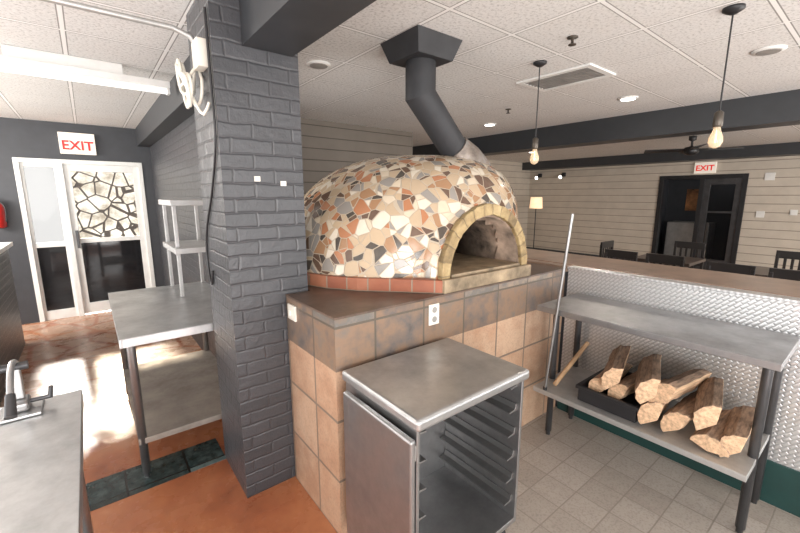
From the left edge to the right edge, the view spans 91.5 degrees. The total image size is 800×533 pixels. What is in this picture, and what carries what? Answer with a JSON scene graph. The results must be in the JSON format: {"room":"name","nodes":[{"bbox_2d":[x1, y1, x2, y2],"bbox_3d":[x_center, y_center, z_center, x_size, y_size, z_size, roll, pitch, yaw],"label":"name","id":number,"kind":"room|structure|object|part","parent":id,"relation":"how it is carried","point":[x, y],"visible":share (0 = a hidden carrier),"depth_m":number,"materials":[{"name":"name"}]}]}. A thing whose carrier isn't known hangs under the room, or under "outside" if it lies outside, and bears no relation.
{"room":"commercial kitchen","nodes":[
{"label":"commercial kitchen","id":0,"kind":"room"},
{"bbox_2d":[150,113,216,358],"bbox_3d":[-2.514,-0.468,4.530,0.140,2.500,3.040,-8,13,-38],"label":"wall partition","id":1,"kind":"structure","parent":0,"point":[174,158],"depth_m":4.08,"materials":[{"name":"paint"}]},
{"bbox_2d":[135,0,375,146],"bbox_3d":[-0.232,-1.041,1.336,0.240,0.230,10.640,-8,13,-38],"label":"ceiling beam","id":2,"kind":"structure","parent":1,"relation":"attached to","point":[283,27],"depth_m":1.65,"materials":[{"name":"paint"}]},
{"bbox_2d":[186,0,307,497],"bbox_3d":[-0.796,-0.037,2.160,0.400,2.500,0.430,-8,13,-38],"label":"wall column","id":3,"kind":"structure","parent":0,"point":[257,256],"depth_m":1.96,"materials":[{"name":"brick"}]},
{"bbox_2d":[39,0,210,115],"bbox_3d":[-1.607,-0.804,1.343,1.701,0.380,0.266,-8,13,-38],"label":"junction box","id":4,"kind":"object","parent":3,"relation":"attached to","point":[198,44],"visible":0.98,"depth_m":1.74,"materials":[{"name":"beige plastic"}]},
{"bbox_3d":[-0.985,-0.842,1.837,0.112,0.279,0.266,-8,13,-38],"label":"coiled cord","id":5,"kind":"part","parent":4,"relation":"part of","materials":[{"name":"beige plastic"}]},
{"bbox_2d":[203,7,216,284],"bbox_3d":[-0.956,-0.511,1.937,0.012,1.287,0.394,-8,13,-38],"label":"cable","id":6,"kind":"object","parent":3,"relation":"attached to","point":[204,8],"visible":1,"depth_m":1.78,"materials":[{"name":"plastic"}]},
{"bbox_2d":[254,176,259,180],"bbox_3d":[-0.692,-0.425,1.890,0.028,0.024,0.006,-8,13,-38],"label":"wall anchor","id":7,"kind":"object","parent":3,"relation":"attached to","point":[256,178],"visible":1,"depth_m":1.89,"materials":[{"name":"beige plastic"}]},
{"bbox_2d":[0,117,529,324],"bbox_3d":[-1.369,-0.994,7.425,13.150,2.500,0.150,-8,13,-38],"label":"wall","id":8,"kind":"structure","parent":0,"point":[21,138],"depth_m":4.91,"materials":[{"name":"grey paint"}]},
{"bbox_2d":[0,201,6,227],"bbox_3d":[-4.724,-0.628,4.603,0.137,0.350,0.137,-8,13,-38],"label":"fire extinguisher","id":9,"kind":"object","parent":8,"relation":"attached to","point":[3,212],"visible":1,"depth_m":4.59,"materials":[{"name":"red paint"}]},
{"bbox_2d":[57,132,96,154],"bbox_3d":[-4.115,-1.565,4.976,0.360,0.260,0.057,-8,13,-38],"label":"exit sign","id":10,"kind":"object","parent":8,"relation":"attached to","point":[69,143],"visible":1,"depth_m":4.95,"materials":[{"name":"plastic"}]},
{"bbox_2d":[12,157,155,321],"bbox_3d":[-4.135,-0.370,5.252,1.300,2.050,0.120,-8,13,-38],"label":"door","id":11,"kind":"structure","parent":8,"relation":"in","point":[75,276],"depth_m":5.21,"materials":[{"name":"white paint"}]},
{"bbox_3d":[-4.486,0.157,5.094,0.280,0.830,0.004,-8,13,-38],"label":"sidelight pane","id":12,"kind":"part","parent":11,"relation":"part of","materials":[{"name":"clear glass"}]},
{"bbox_3d":[-4.235,-0.358,5.128,0.030,0.230,0.050,-8,13,-38],"label":"handle","id":13,"kind":"part","parent":11,"relation":"part of","materials":[{"name":"metal"}]},
{"bbox_3d":[-3.992,-0.838,5.311,0.660,0.870,0.004,-8,13,-38],"label":"stone film pane","id":14,"kind":"part","parent":11,"relation":"part of","materials":[{"name":"grey"}]},
{"bbox_3d":[-3.992,0.052,5.473,0.660,0.820,0.004,-8,13,-38],"label":"pane","id":15,"kind":"part","parent":11,"relation":"part of","materials":[{"name":"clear glass"}]},
{"bbox_2d":[413,89,799,155],"bbox_3d":[3.138,-1.503,3.966,0.300,0.260,10.640,-8,13,-38],"label":"ceiling beam","id":16,"kind":"structure","parent":8,"relation":"attached to","point":[778,109],"depth_m":4.22,"materials":[{"name":"paint"}]},
{"bbox_2d":[301,118,412,194],"bbox_3d":[-0.983,-0.557,5.021,2.880,2.500,0.120,-8,13,-38],"label":"wall panel","id":17,"kind":"object","parent":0,"point":[327,146],"visible":0.21,"depth_m":4.95,"materials":[{"name":"wood"}]},
{"bbox_2d":[0,0,799,162],"bbox_3d":[1.991,-1.536,3.140,13.300,0.100,10.800,-8,13,-38],"label":"ceiling","id":18,"kind":"structure","parent":0,"point":[667,54],"depth_m":2.64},
{"bbox_2d":[0,44,169,95],"bbox_3d":[-2.253,-1.293,2.515,1.330,0.155,0.100,-8,13,-38],"label":"strip light","id":19,"kind":"object","parent":18,"relation":"attached to","point":[14,59],"visible":1,"depth_m":2.56,"materials":[{"name":"white paint"}]},
{"bbox_2d":[306,60,330,68],"bbox_3d":[-0.566,-1.400,2.713,0.170,0.016,0.170,-8,13,-38],"label":"ceiling speaker","id":20,"kind":"object","parent":18,"relation":"attached to","point":[316,64],"visible":1,"depth_m":2.68,"materials":[{"name":"white paint"}]},
{"bbox_2d":[310,63,327,68],"bbox_3d":[-0.566,-1.394,2.714,0.124,0.004,0.124,-8,13,-38],"label":"grille","id":21,"kind":"object","parent":20,"relation":"attached to","point":[312,65],"depth_m":2.69,"materials":[{"name":"metal"}]},
{"bbox_2d":[483,123,495,125],"bbox_3d":[1.147,-1.814,4.991,0.170,0.016,0.170,-8,13,-38],"label":"recessed light","id":22,"kind":"object","parent":18,"relation":"in","point":[485,124],"visible":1,"depth_m":4.94,"materials":[{"name":"white paint"}]},
{"bbox_2d":[532,60,546,159],"bbox_3d":[0.960,-1.066,2.732,0.090,0.680,0.090,-8,13,-38],"label":"pendant lamp","id":23,"kind":"object","parent":18,"relation":"hanging from","point":[539,63],"visible":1,"depth_m":2.71,"materials":[{"name":"black plastic"}]},
{"bbox_2d":[532,137,537,148],"bbox_3d":[0.960,-0.874,2.767,0.044,0.080,0.043,-8,13,-38],"label":"socket","id":24,"kind":"object","parent":23,"relation":"attached to","point":[535,140],"depth_m":2.75,"materials":[{"name":"silver metal"}]},
{"bbox_3d":[0.960,-1.130,2.720,0.007,0.490,0.007,-3,11,-16],"label":"cord","id":25,"kind":"part","parent":23,"relation":"part of","materials":[{"name":"black plastic"}]},
{"bbox_2d":[516,63,615,91],"bbox_3d":[1.280,-1.459,3.035,0.400,0.014,0.600,-8,13,-38],"label":"ceiling vent","id":26,"kind":"object","parent":18,"relation":"in","point":[588,72],"visible":0.99,"depth_m":2.99,"materials":[{"name":"metal"}]},
{"bbox_2d":[567,35,577,46],"bbox_3d":[0.995,-1.302,2.251,0.060,0.044,0.060,-8,13,-38],"label":"sprinkler head","id":27,"kind":"object","parent":18,"relation":"attached to","point":[571,37],"visible":1,"depth_m":2.24},
{"bbox_3d":[0.995,-1.303,2.251,0.060,0.040,0.060,-8,13,-38],"label":"stem","id":28,"kind":"part","parent":27,"relation":"part of","materials":[{"name":"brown metal"}]},
{"bbox_2d":[618,96,638,100],"bbox_3d":[2.135,-1.570,3.652,0.170,0.016,0.170,-8,13,-38],"label":"recessed light","id":29,"kind":"object","parent":18,"relation":"in","point":[625,98],"visible":1,"depth_m":3.62,"materials":[{"name":"white paint"}]},
{"bbox_2d":[644,135,743,154],"bbox_3d":[4.495,-1.864,6.006,0.983,0.280,0.983,-3,11,-18],"label":"ceiling fan","id":30,"kind":"object","parent":18,"relation":"hanging from","point":[691,150],"visible":1,"depth_m":5.97,"materials":[{"name":"black plastic"}]},
{"bbox_3d":[4.156,-1.827,6.169,0.319,0.040,0.525,-8,13,-38],"label":"blade","id":31,"kind":"part","parent":30,"relation":"part of","materials":[{"name":"black plastic"}]},
{"bbox_3d":[4.495,-1.864,6.006,0.200,0.280,0.200,-8,13,-38],"label":"motor","id":32,"kind":"part","parent":30,"relation":"part of","materials":[{"name":"black plastic"}]},
{"bbox_3d":[4.336,-1.743,5.705,0.150,0.040,0.530,5,11,26],"label":"blade","id":33,"kind":"part","parent":30,"relation":"part of","materials":[{"name":"black plastic"}]},
{"bbox_3d":[4.812,-1.772,5.861,0.530,0.040,0.150,5,11,26],"label":"blade","id":34,"kind":"part","parent":30,"relation":"part of","materials":[{"name":"black plastic"}]},
{"bbox_2d":[712,3,745,142],"bbox_3d":[1.623,-0.934,1.954,0.090,0.660,0.090,-8,13,-38],"label":"pendant lamp","id":35,"kind":"object","parent":18,"relation":"hanging from","point":[731,10],"visible":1,"depth_m":1.93,"materials":[{"name":"black plastic"}]},
{"bbox_2d":[712,110,723,127],"bbox_3d":[1.623,-0.752,1.988,0.044,0.080,0.043,-8,13,-38],"label":"socket","id":36,"kind":"object","parent":35,"relation":"attached to","point":[718,118],"depth_m":1.97,"materials":[{"name":"silver metal"}]},
{"bbox_3d":[1.623,-0.999,1.943,0.007,0.470,0.007,-3,11,-16],"label":"cord","id":37,"kind":"part","parent":35,"relation":"part of","materials":[{"name":"black plastic"}]},
{"bbox_2d":[751,45,787,55],"bbox_3d":[2.314,-1.352,2.449,0.170,0.016,0.170,-8,13,-38],"label":"ceiling speaker","id":38,"kind":"object","parent":18,"relation":"attached to","point":[768,50],"visible":1,"depth_m":2.42,"materials":[{"name":"white paint"}]},
{"bbox_2d":[755,48,781,55],"bbox_3d":[2.314,-1.346,2.450,0.124,0.004,0.124,-8,13,-38],"label":"grille","id":39,"kind":"object","parent":38,"relation":"attached to","point":[767,51],"depth_m":2.43,"materials":[{"name":"metal"}]},
{"bbox_2d":[0,310,799,532],"bbox_3d":[1.774,0.971,3.875,13.300,0.103,11.500,-8,13,-38],"label":"floor","id":40,"kind":"structure","parent":0,"point":[582,476],"depth_m":2.24,"materials":[{"name":"tile"}]},
{"bbox_2d":[0,242,24,404],"bbox_3d":[-3.461,0.530,2.898,0.680,1.120,2.900,-8,13,-38],"label":"bar","id":41,"kind":"object","parent":40,"relation":"on","point":[12,342],"visible":1,"depth_m":3.73,"materials":[{"name":"brown paint"}]},
{"bbox_2d":[0,242,12,253],"bbox_3d":[-3.461,-0.001,2.801,0.680,0.040,2.900,-8,13,-38],"label":"countertop","id":42,"kind":"structure","parent":41,"relation":"on","point":[4,246],"depth_m":3.84,"materials":[{"name":"white paint"}]},
{"bbox_2d":[0,389,93,532],"bbox_3d":[-0.949,1.053,0.639,0.760,0.900,1.670,-8,13,-38],"label":"countertop","id":43,"kind":"structure","parent":40,"relation":"on","point":[43,489],"depth_m":1.02,"materials":[{"name":"silver metal"}]},
{"bbox_2d":[0,359,52,424],"bbox_3d":[-1.190,0.395,1.223,0.142,0.183,0.246,-8,13,-38],"label":"faucet","id":44,"kind":"object","parent":43,"relation":"on","point":[18,405],"visible":1,"depth_m":1.25,"materials":[{"name":"silver metal"}]},
{"bbox_3d":[-1.208,0.350,1.215,0.018,0.090,0.189,-8,13,-38],"label":"lever","id":45,"kind":"part","parent":44,"relation":"part of","materials":[{"name":"silver metal"}]},
{"bbox_3d":[-1.248,0.376,1.271,0.025,0.115,0.025,-8,13,-38],"label":"post","id":46,"kind":"part","parent":44,"relation":"part of","materials":[{"name":"silver metal"}]},
{"bbox_3d":[-1.242,0.473,1.277,0.110,0.011,0.120,-8,13,-38],"label":"plate","id":47,"kind":"part","parent":44,"relation":"part of","materials":[{"name":"silver metal"}]},
{"bbox_3d":[-1.172,0.912,1.440,0.043,0.890,0.044,-8,13,-38],"label":"leg","id":48,"kind":"part","parent":43,"relation":"part of","materials":[{"name":"metal"}]},
{"bbox_2d":[108,281,221,477],"bbox_3d":[-1.591,0.678,2.810,0.690,0.860,1.280,-8,13,-38],"label":"work table","id":49,"kind":"object","parent":40,"relation":"on","point":[173,395],"visible":0.72,"depth_m":2.57,"materials":[{"name":"silver metal"}]},
{"bbox_3d":[-2.183,0.635,3.078,0.043,0.850,0.044,-8,13,-38],"label":"leg","id":50,"kind":"part","parent":49,"relation":"part of","materials":[{"name":"metal"}]},
{"bbox_3d":[-1.462,0.797,2.183,0.043,0.850,0.044,-8,13,-38],"label":"leg","id":51,"kind":"part","parent":49,"relation":"part of","materials":[{"name":"metal"}]},
{"bbox_2d":[123,350,221,445],"bbox_3d":[-1.591,0.873,2.845,0.630,0.035,1.200,-8,13,-38],"label":"shelf","id":52,"kind":"object","parent":49,"relation":"attached to","point":[180,393],"depth_m":2.70,"materials":[{"name":"metal"}]},
{"bbox_2d":[158,199,205,296],"bbox_3d":[-1.651,-0.165,3.056,0.285,0.709,0.570,-8,13,-38],"label":"shelf","id":53,"kind":"object","parent":49,"relation":"on","point":[177,247],"visible":0.73,"depth_m":2.89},
{"bbox_3d":[-1.891,-0.172,3.183,0.025,0.679,0.025,-8,13,-38],"label":"post","id":54,"kind":"part","parent":53,"relation":"part of","materials":[{"name":"metal"}]},
{"bbox_3d":[-1.617,-0.111,2.843,0.025,0.679,0.025,-8,13,-38],"label":"post","id":55,"kind":"part","parent":53,"relation":"part of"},
{"bbox_3d":[-1.651,-0.494,2.997,0.285,0.040,0.570,-8,13,-38],"label":"shelf","id":56,"kind":"part","parent":53,"relation":"part of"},
{"bbox_3d":[-1.651,-0.159,3.057,0.285,0.040,0.570,-8,13,-38],"label":"shelf","id":57,"kind":"part","parent":53,"relation":"part of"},
{"bbox_3d":[-1.710,-0.198,3.323,0.025,0.679,0.025,-8,13,-38],"label":"post","id":58,"kind":"part","parent":53,"relation":"part of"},
{"bbox_3d":[-1.720,0.569,3.438,0.043,0.850,0.044,-8,13,-38],"label":"leg","id":59,"kind":"part","parent":49,"relation":"part of","materials":[{"name":"metal"}]},
{"bbox_2d":[285,262,565,532],"bbox_3d":[-0.159,0.512,3.088,1.878,1.088,1.983,-8,13,-38],"label":"counter","id":60,"kind":"object","parent":40,"relation":"on","point":[335,331],"depth_m":2.00,"materials":[{"name":"tile"}]},
{"bbox_2d":[287,303,296,321],"bbox_3d":[-0.558,0.236,2.000,0.022,0.080,0.090,-8,13,-38],"label":"light switch","id":61,"kind":"object","parent":60,"relation":"attached to","point":[292,312],"visible":1,"depth_m":1.99,"materials":[{"name":"beige plastic"}]},
{"bbox_2d":[304,155,530,293],"bbox_3d":[-0.044,-0.409,2.916,1.736,0.787,1.843,-8,13,-38],"label":"oven","id":62,"kind":"object","parent":60,"relation":"on","point":[435,224],"visible":0.92,"depth_m":2.20,"materials":[{"name":"tile"}]},
{"bbox_2d":[380,25,490,165],"bbox_3d":[0.296,-0.945,2.524,0.778,0.844,0.359,-8,13,-38],"label":"flue pipe","id":63,"kind":"object","parent":62,"relation":"attached to","point":[419,49],"visible":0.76,"depth_m":2.31,"materials":[{"name":"metal"}]},
{"bbox_2d":[285,262,565,320],"bbox_3d":[-0.159,-0.018,2.992,1.878,0.010,1.983,-8,13,-38],"label":"countertop","id":64,"kind":"structure","parent":60,"relation":"on","point":[335,304],"depth_m":1.97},
{"bbox_2d":[428,303,438,325],"bbox_3d":[0.176,0.248,2.020,0.070,0.110,0.012,-8,13,-38],"label":"outlet cover","id":65,"kind":"object","parent":60,"relation":"attached to","point":[433,315],"visible":1,"depth_m":2.01,"materials":[{"name":"beige plastic"}]},
{"bbox_2d":[342,338,528,532],"bbox_3d":[0.144,0.870,1.748,0.679,0.862,0.504,-8,13,-38],"label":"base cabinet","id":66,"kind":"object","parent":40,"relation":"on","point":[432,431],"visible":1,"depth_m":1.67,"materials":[{"name":"silver metal"}]},
{"bbox_3d":[-0.093,0.892,1.521,0.025,0.700,0.440,-8,13,-38],"label":"door","id":67,"kind":"part","parent":66,"relation":"part of","materials":[{"name":"metal"}]},
{"bbox_3d":[-0.083,0.876,1.571,0.015,0.715,0.470,-8,13,-38],"label":"panel","id":68,"kind":"part","parent":66,"relation":"part of","materials":[{"name":"metal"}]},
{"bbox_3d":[-0.057,0.769,1.573,0.050,0.034,0.430,-8,13,-38],"label":"tray rail","id":69,"kind":"part","parent":66,"relation":"part of","materials":[{"name":"metal"}]},
{"bbox_3d":[-0.057,0.882,1.593,0.050,0.034,0.430,-8,13,-38],"label":"tray rail","id":70,"kind":"part","parent":66,"relation":"part of","materials":[{"name":"metal"}]},
{"bbox_3d":[-0.057,0.656,1.552,0.050,0.034,0.430,-8,13,-38],"label":"tray rail","id":71,"kind":"part","parent":66,"relation":"part of","materials":[{"name":"metal"}]},
{"bbox_3d":[0.013,0.810,1.931,0.590,0.715,0.015,-8,13,-38],"label":"panel","id":72,"kind":"part","parent":66,"relation":"part of","materials":[{"name":"metal"}]},
{"bbox_3d":[0.159,1.183,1.811,0.590,0.025,0.455,-8,13,-38],"label":"panel","id":73,"kind":"part","parent":66,"relation":"part of","materials":[{"name":"metal"}]},
{"bbox_3d":[0.365,1.049,1.963,0.050,0.034,0.430,-8,13,-38],"label":"tray rail","id":74,"kind":"part","parent":66,"relation":"part of","materials":[{"name":"metal"}]},
{"bbox_3d":[0.365,0.936,1.942,0.050,0.034,0.430,-8,13,-38],"label":"tray rail","id":75,"kind":"part","parent":66,"relation":"part of","materials":[{"name":"metal"}]},
{"bbox_3d":[0.365,0.823,1.922,0.050,0.034,0.430,-8,13,-38],"label":"tray rail","id":76,"kind":"part","parent":66,"relation":"part of","materials":[{"name":"metal"}]},
{"bbox_3d":[0.391,0.809,1.940,0.015,0.715,0.470,-8,13,-38],"label":"panel","id":77,"kind":"part","parent":66,"relation":"part of","materials":[{"name":"metal"}]},
{"bbox_3d":[0.365,0.710,1.901,0.050,0.034,0.430,-8,13,-38],"label":"tray rail","id":78,"kind":"part","parent":66,"relation":"part of","materials":[{"name":"metal"}]},
{"bbox_3d":[0.365,0.596,1.881,0.050,0.034,0.430,-8,13,-38],"label":"tray rail","id":79,"kind":"part","parent":66,"relation":"part of","materials":[{"name":"metal"}]},
{"bbox_2d":[529,197,541,248],"bbox_3d":[3.482,-1.000,10.080,0.320,1.556,0.320,-8,13,-38],"label":"floor lamp","id":80,"kind":"object","parent":40,"relation":"on","point":[535,202],"visible":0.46,"depth_m":9.85,"materials":[{"name":"beige fabric"}]},
{"bbox_3d":[3.482,-1.628,9.966,0.320,0.280,0.320,-8,13,-38],"label":"lamp shade","id":81,"kind":"part","parent":80,"relation":"part of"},
{"bbox_2d":[599,240,613,257],"bbox_3d":[3.353,0.074,6.022,0.420,0.900,0.420,-8,13,-38],"label":"dining chair","id":82,"kind":"object","parent":40,"relation":"on","point":[607,244],"visible":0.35,"depth_m":6.05,"materials":[{"name":"brown wood"}]},
{"bbox_2d":[604,249,637,261],"bbox_3d":[3.014,0.214,5.255,0.420,0.900,0.420,-8,13,-38],"label":"dining chair","id":83,"kind":"object","parent":40,"relation":"on","point":[617,254],"visible":0.28,"depth_m":5.05,"materials":[{"name":"brown wood"}]},
{"bbox_2d":[526,248,799,517],"bbox_3d":[2.018,0.640,2.339,0.600,1.105,5.920,-8,13,-38],"label":"half wall","id":84,"kind":"structure","parent":40,"relation":"on","point":[766,303],"depth_m":2.25,"materials":[{"name":"embossed metal tread plate"},{"name":"wood"},{"name":"green paint"}]},
{"bbox_3d":[2.420,1.239,1.461,0.024,0.240,3.900,-8,13,-38],"label":"kick panel","id":85,"kind":"part","parent":84,"relation":"part of","materials":[{"name":"green paint"}]},
{"bbox_3d":[2.423,0.705,1.367,0.016,0.845,3.900,-8,13,-38],"label":"diamond plate","id":86,"kind":"part","parent":84,"relation":"part of","materials":[{"name":"metal"}]},
{"bbox_2d":[645,253,684,266],"bbox_3d":[3.325,0.284,4.870,0.420,0.900,0.420,-8,13,-38],"label":"dining chair","id":87,"kind":"object","parent":40,"relation":"on","point":[659,258],"visible":0.3,"depth_m":4.67,"materials":[{"name":"brown wood"}]},
{"bbox_2d":[533,293,799,532],"bbox_3d":[1.383,0.749,2.229,0.535,0.930,1.110,-8,13,-38],"label":"prep table","id":88,"kind":"object","parent":40,"relation":"on","point":[769,350],"depth_m":1.97,"materials":[{"name":"metal"}]},
{"bbox_3d":[1.009,0.688,2.578,0.039,0.925,0.040,-8,13,-38],"label":"leg","id":89,"kind":"part","parent":88,"relation":"part of","materials":[{"name":"metal"}]},
{"bbox_2d":[543,214,573,390],"bbox_3d":[0.932,0.236,2.304,0.024,1.090,0.107,-10,14,-44],"label":"peel","id":90,"kind":"object","parent":88,"relation":"on","point":[571,215],"visible":1,"depth_m":2.29,"materials":[{"name":"metal"}]},
{"bbox_3d":[1.111,0.626,2.526,0.328,0.237,0.028,-6,12,-30],"label":"wooden handle","id":91,"kind":"part","parent":88,"relation":"part of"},
{"bbox_3d":[1.244,0.654,2.762,0.039,0.925,0.040,-8,13,-38],"label":"leg","id":92,"kind":"part","parent":88,"relation":"part of","materials":[{"name":"metal"}]},
{"bbox_2d":[576,368,642,422],"bbox_3d":[1.310,0.741,2.308,0.434,0.094,0.339,-8,13,-38],"label":"tray","id":93,"kind":"object","parent":88,"relation":"on","point":[627,408],"visible":0.51,"depth_m":2.20,"materials":[{"name":"black plastic"}]},
{"bbox_2d":[588,363,632,391],"bbox_3d":[1.277,0.685,2.366,0.343,0.147,0.135,-9,14,-42],"label":"log","id":94,"kind":"object","parent":93,"relation":"in","point":[594,383],"visible":0.36,"depth_m":2.28,"materials":[{"name":"brown wood"}]},
{"bbox_2d":[601,345,630,389],"bbox_3d":[1.272,0.590,2.301,0.109,0.170,0.365,7,13,35],"label":"log","id":95,"kind":"object","parent":94,"relation":"on","point":[613,370],"visible":1,"depth_m":2.19,"materials":[{"name":"brown wood"}]},
{"bbox_2d":[608,371,636,398],"bbox_3d":[1.351,0.703,2.277,0.344,0.163,0.116,-8,13,-36],"label":"log","id":96,"kind":"object","parent":93,"relation":"in","point":[625,387],"visible":0.46,"depth_m":2.18,"materials":[{"name":"brown wood"}]},
{"bbox_2d":[634,354,661,403],"bbox_3d":[1.365,0.615,2.151,0.112,0.166,0.381,7,12,33],"label":"log","id":97,"kind":"object","parent":96,"relation":"on","point":[648,374],"visible":1,"depth_m":2.02,"materials":[{"name":"brown wood"}]},
{"bbox_2d":[533,366,769,482],"bbox_3d":[1.368,0.818,2.236,0.505,0.030,1.040,-8,13,-38],"label":"shelf","id":98,"kind":"object","parent":88,"relation":"attached to","point":[739,466],"depth_m":2.00,"materials":[{"name":"metal"}]},
{"bbox_2d":[637,379,670,423],"bbox_3d":[1.414,0.730,2.127,0.120,0.163,0.372,10,14,44],"label":"log","id":99,"kind":"object","parent":88,"relation":"on","point":[648,411],"visible":0.52,"depth_m":2.00,"materials":[{"name":"brown wood"}]},
{"bbox_2d":[648,369,711,402],"bbox_3d":[1.471,0.626,2.047,0.381,0.145,0.132,-6,12,-29],"label":"log","id":100,"kind":"object","parent":99,"relation":"on","point":[670,389],"visible":0.96,"depth_m":1.97,"materials":[{"name":"brown wood"}]},
{"bbox_2d":[660,390,696,431],"bbox_3d":[1.501,0.756,2.029,0.370,0.156,0.143,-7,12,-34],"label":"log","id":101,"kind":"object","parent":88,"relation":"on","point":[677,417],"visible":0.75,"depth_m":1.94,"materials":[{"name":"brown wood"}]},
{"bbox_2d":[693,377,723,429],"bbox_3d":[1.540,0.680,1.949,0.103,0.154,0.370,8,13,39],"label":"log","id":102,"kind":"object","parent":101,"relation":"on","point":[709,396],"visible":0.97,"depth_m":1.84,"materials":[{"name":"brown wood"}]},
{"bbox_2d":[690,409,751,457],"bbox_3d":[1.587,0.809,1.924,0.362,0.093,0.167,-7,12,-34],"label":"log","id":103,"kind":"object","parent":88,"relation":"on","point":[708,438],"visible":0.52,"depth_m":1.84,"materials":[{"name":"brown wood"}]},
{"bbox_2d":[719,405,754,456],"bbox_3d":[1.626,0.793,1.883,0.361,0.147,0.105,-10,14,-43],"label":"log","id":104,"kind":"object","parent":88,"relation":"on","point":[737,430],"visible":0.88,"depth_m":1.80,"materials":[{"name":"brown wood"}]},
{"bbox_3d":[1.636,0.829,1.800,0.039,0.925,0.040,-8,13,-38],"label":"leg","id":105,"kind":"part","parent":88,"relation":"part of","materials":[{"name":"metal"}]},
{"bbox_3d":[1.871,0.796,1.983,0.039,0.925,0.040,-8,13,-38],"label":"leg","id":106,"kind":"part","parent":88,"relation":"part of","materials":[{"name":"metal"}]},
{"bbox_2d":[630,253,705,266],"bbox_3d":[3.757,0.242,5.535,0.700,0.736,0.700,-8,13,-38],"label":"dining table","id":107,"kind":"object","parent":40,"relation":"on","point":[689,261],"visible":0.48,"depth_m":5.34,"materials":[{"name":"brown wood"}]},
{"bbox_2d":[672,241,705,268],"bbox_3d":[4.306,0.088,5.949,0.420,0.900,0.420,-8,13,-38],"label":"dining chair","id":108,"kind":"object","parent":40,"relation":"on","point":[678,244],"visible":0.28,"depth_m":5.97,"materials":[{"name":"brown wood"}]},
{"bbox_2d":[706,261,755,275],"bbox_3d":[3.611,0.392,4.277,0.420,0.900,0.420,-8,13,-38],"label":"dining chair","id":109,"kind":"object","parent":40,"relation":"on","point":[713,266],"visible":0.11,"depth_m":4.07,"materials":[{"name":"brown wood"}]},
{"bbox_2d":[750,265,799,276],"bbox_3d":[4.346,0.433,4.487,0.700,0.736,0.700,-8,13,-38],"label":"dining table","id":110,"kind":"object","parent":40,"relation":"on","point":[761,271],"visible":0.11,"depth_m":4.55,"materials":[{"name":"brown wood"}]},
{"bbox_2d":[768,268,799,280],"bbox_3d":[3.921,0.462,3.891,0.420,0.900,0.420,-8,13,-38],"label":"dining chair","id":111,"kind":"object","parent":40,"relation":"on","point":[778,273],"visible":0.11,"depth_m":3.76,"materials":[{"name":"brown wood"}]},
{"bbox_2d":[774,250,799,269],"bbox_3d":[4.894,0.278,4.901,0.420,0.900,0.420,-8,13,-38],"label":"dining chair","id":112,"kind":"object","parent":40,"relation":"on","point":[785,255],"visible":0.4,"depth_m":5.01,"materials":[{"name":"brown wood"}]},
{"bbox_2d":[526,156,799,269],"bbox_3d":[7.076,-0.960,7.238,0.150,2.500,10.640,-8,13,-38],"label":"wall","id":113,"kind":"structure","parent":0,"point":[618,204],"depth_m":9.06,"materials":[{"name":"wood"}]},
{"bbox_2d":[526,247,644,262],"bbox_3d":[7.005,0.221,7.395,0.030,0.120,10.640,-8,13,-38],"label":"baseboard","id":114,"kind":"structure","parent":113,"relation":"attached to","point":[526,247],"depth_m":10.38,"materials":[{"name":"grey paint"}]},
{"bbox_2d":[522,142,799,170],"bbox_3d":[6.860,-2.061,6.864,0.400,0.200,10.640,-8,13,-38],"label":"trim","id":115,"kind":"structure","parent":113,"relation":"attached to","point":[792,148],"depth_m":8.13,"materials":[{"name":"paint"}]},
{"bbox_2d":[650,173,748,269],"bbox_3d":[6.249,-0.898,8.243,0.130,2.020,1.500,-8,13,-38],"label":"door","id":116,"kind":"structure","parent":113,"relation":"in","point":[741,180],"depth_m":7.99,"materials":[{"name":"black wood"}]},
{"bbox_2d":[694,162,716,173],"bbox_3d":[6.231,-2.016,7.960,0.057,0.220,0.360,-8,13,-38],"label":"exit sign","id":117,"kind":"object","parent":113,"relation":"attached to","point":[701,167],"visible":1,"depth_m":7.94,"materials":[{"name":"plastic"}]},
{"bbox_2d":[756,211,764,217],"bbox_3d":[6.835,-0.989,7.402,0.020,0.120,0.120,-8,13,-38],"label":"wall plate","id":118,"kind":"object","parent":113,"relation":"attached to","point":[760,214],"visible":1,"depth_m":7.39,"materials":[{"name":"white paint"}]},
{"bbox_2d":[764,172,775,179],"bbox_3d":[6.866,-1.671,7.238,0.020,0.140,0.140,-8,13,-38],"label":"wall plate","id":119,"kind":"object","parent":113,"relation":"attached to","point":[768,176],"visible":1,"depth_m":7.23,"materials":[{"name":"white paint"}]},
{"bbox_2d":[790,210,797,214],"bbox_3d":[7.115,-0.976,7.046,0.020,0.100,0.100,-8,13,-38],"label":"wall plate","id":120,"kind":"object","parent":113,"relation":"attached to","point":[792,212],"visible":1,"depth_m":7.04,"materials":[{"name":"white paint"}]},
{"bbox_2d":[657,180,668,253],"bbox_3d":[6.130,-1.346,9.362,1.050,2.500,0.100,-8,13,-38],"label":"wall","id":121,"kind":"structure","parent":0,"point":[667,181],"depth_m":9.60,"materials":[{"name":"grey paint"}]},
{"bbox_2d":[661,179,735,259],"bbox_3d":[7.202,-1.269,8.943,0.100,2.500,2.100,-8,13,-38],"label":"wall","id":122,"kind":"structure","parent":0,"point":[721,196],"depth_m":8.95,"materials":[{"name":"grey paint"}]},
{"bbox_2d":[685,189,698,210],"bbox_3d":[6.937,-1.558,9.131,0.020,0.500,0.400,-8,13,-38],"label":"poster board","id":123,"kind":"object","parent":122,"relation":"attached to","point":[692,194],"visible":0.64,"depth_m":9.19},
{"bbox_3d":[6.849,0.060,8.900,1.000,0.100,2.100,-8,13,-38],"label":"floor","id":124,"kind":"structure","parent":0,"visible":0},
{"bbox_2d":[664,221,715,258],"bbox_3d":[6.702,-0.529,9.064,0.500,1.000,0.800,-8,13,-38],"label":"storage chest","id":125,"kind":"object","parent":124,"relation":"on","point":[676,230],"visible":0.52,"depth_m":8.91,"materials":[{"name":"metal"}]}
]}

